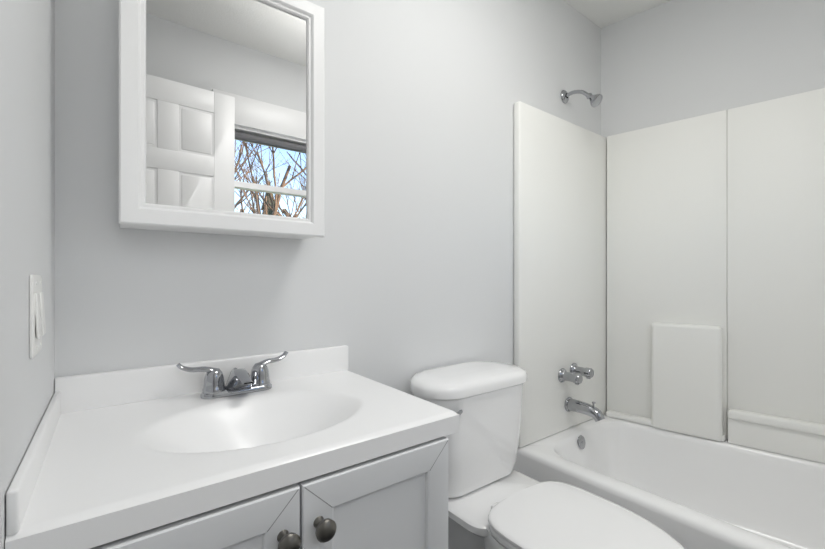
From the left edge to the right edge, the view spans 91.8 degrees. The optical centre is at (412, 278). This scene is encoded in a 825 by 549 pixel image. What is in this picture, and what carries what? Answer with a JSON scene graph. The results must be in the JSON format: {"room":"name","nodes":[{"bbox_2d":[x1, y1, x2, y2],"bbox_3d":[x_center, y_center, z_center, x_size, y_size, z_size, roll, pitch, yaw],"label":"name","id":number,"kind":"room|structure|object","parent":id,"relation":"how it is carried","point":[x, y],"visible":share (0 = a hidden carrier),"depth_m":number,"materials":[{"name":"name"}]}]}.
{"room":"bathroom","nodes":[
{"label":"bathroom","id":0,"kind":"room"},
{"bbox_2d":[0,0,54,548],"bbox_3d":[-0.292,-0.110,0.158,0.100,2.420,1.550,0,0,-37],"label":"wall","id":1,"kind":"structure","parent":0,"point":[27,138],"depth_m":0.52,"materials":[{"name":"white paint"}]},
{"bbox_2d":[30,275,45,358],"bbox_3d":[-0.546,0.052,0.585,0.010,0.116,0.090,0,0,-37],"label":"switch plate","id":2,"kind":"object","parent":1,"relation":"attached to","point":[37,323],"visible":1,"depth_m":0.56,"materials":[{"name":"white plastic"}]},
{"bbox_2d":[55,0,600,469],"bbox_3d":[-0.169,-0.110,1.287,3.962,2.420,0.100,0,0,-37],"label":"wall","id":3,"kind":"structure","parent":0,"point":[399,274],"depth_m":1.24,"materials":[{"name":"white paint"}]},
{"bbox_2d":[119,0,323,238],"bbox_3d":[-0.430,-0.398,0.940,0.421,0.581,0.135,0,0,-37],"label":"upper cabinet","id":4,"kind":"object","parent":3,"relation":"attached to","point":[221,116],"visible":1,"depth_m":0.88,"materials":[{"name":"white paint"}]},
{"bbox_2d":[561,90,602,106],"bbox_3d":[0.775,-0.832,1.827,0.062,0.129,0.180,0,0,-37],"label":"shower head","id":5,"kind":"object","parent":3,"relation":"attached to","point":[595,100],"visible":1,"depth_m":1.81},
{"bbox_2d":[563,0,670,27],"bbox_3d":[0.330,-1.360,0.630,3.962,0.080,1.750,0,0,-37],"label":"ceiling","id":6,"kind":"structure","parent":0,"point":[601,13],"depth_m":1.95,"materials":[{"name":"white paint"}]},
{"bbox_2d":[601,0,824,137],"bbox_3d":[1.730,-0.110,1.505,1.900,2.420,0.100,0,0,42],"label":"wall","id":7,"kind":"structure","parent":0,"point":[671,61],"depth_m":1.81,"materials":[{"name":"white paint"}]},
{"bbox_2d":[514,88,824,462],"bbox_3d":[1.285,-0.018,1.355,0.999,1.434,1.546,0,0,-37],"label":"tub surround","id":8,"kind":"object","parent":7,"relation":"attached to","point":[670,276],"visible":1,"depth_m":1.75,"materials":[{"name":"white plastic"}]},
{"bbox_2d":[558,363,604,421],"bbox_3d":[0.772,0.510,1.788,0.161,0.231,0.169,0,0,-37],"label":"tub faucet","id":9,"kind":"object","parent":8,"relation":"attached to","point":[576,373],"visible":1,"depth_m":1.80,"materials":[{"name":"silver metal"}]},
{"bbox_3d":[0.330,1.140,0.630,3.962,0.080,1.750,0,0,-37],"label":"floor","id":10,"kind":"structure","parent":0,"visible":0},
{"bbox_2d":[5,345,459,548],"bbox_3d":[-0.300,0.648,0.791,0.651,0.903,0.528,0,0,-37],"label":"bathroom vanity","id":11,"kind":"object","parent":10,"relation":"on","point":[320,448],"visible":0.98,"depth_m":0.67,"materials":[{"name":"white paint"}]},
{"bbox_2d":[176,351,287,398],"bbox_3d":[-0.395,0.226,0.922,0.251,0.082,0.116,0,0,-37],"label":"sink faucet","id":12,"kind":"object","parent":11,"relation":"on","point":[240,381],"visible":0.98,"depth_m":0.91,"materials":[{"name":"silver metal"}]},
{"bbox_2d":[410,361,684,548],"bbox_3d":[0.362,0.705,1.132,0.456,0.791,0.753,0,0,-37],"label":"toilet","id":13,"kind":"object","parent":10,"relation":"on","point":[496,500],"visible":0.9,"depth_m":1.20,"materials":[{"name":"white ceramic"}]},
{"bbox_2d":[514,414,824,548],"bbox_3d":[1.279,0.900,1.367,1.004,0.400,1.518,0,0,-37],"label":"bathtub","id":14,"kind":"object","parent":10,"relation":"on","point":[685,491],"visible":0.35,"depth_m":1.62,"materials":[{"name":"white ceramic"}]},
{"bbox_2d":[578,435,585,448],"bbox_3d":[0.765,0.738,1.807,0.060,0.058,0.016,0,0,-37],"label":"overflow plate","id":15,"kind":"object","parent":14,"relation":"attached to","point":[581,442],"visible":1,"depth_m":1.80,"materials":[{"name":"silver metal"}]}
]}

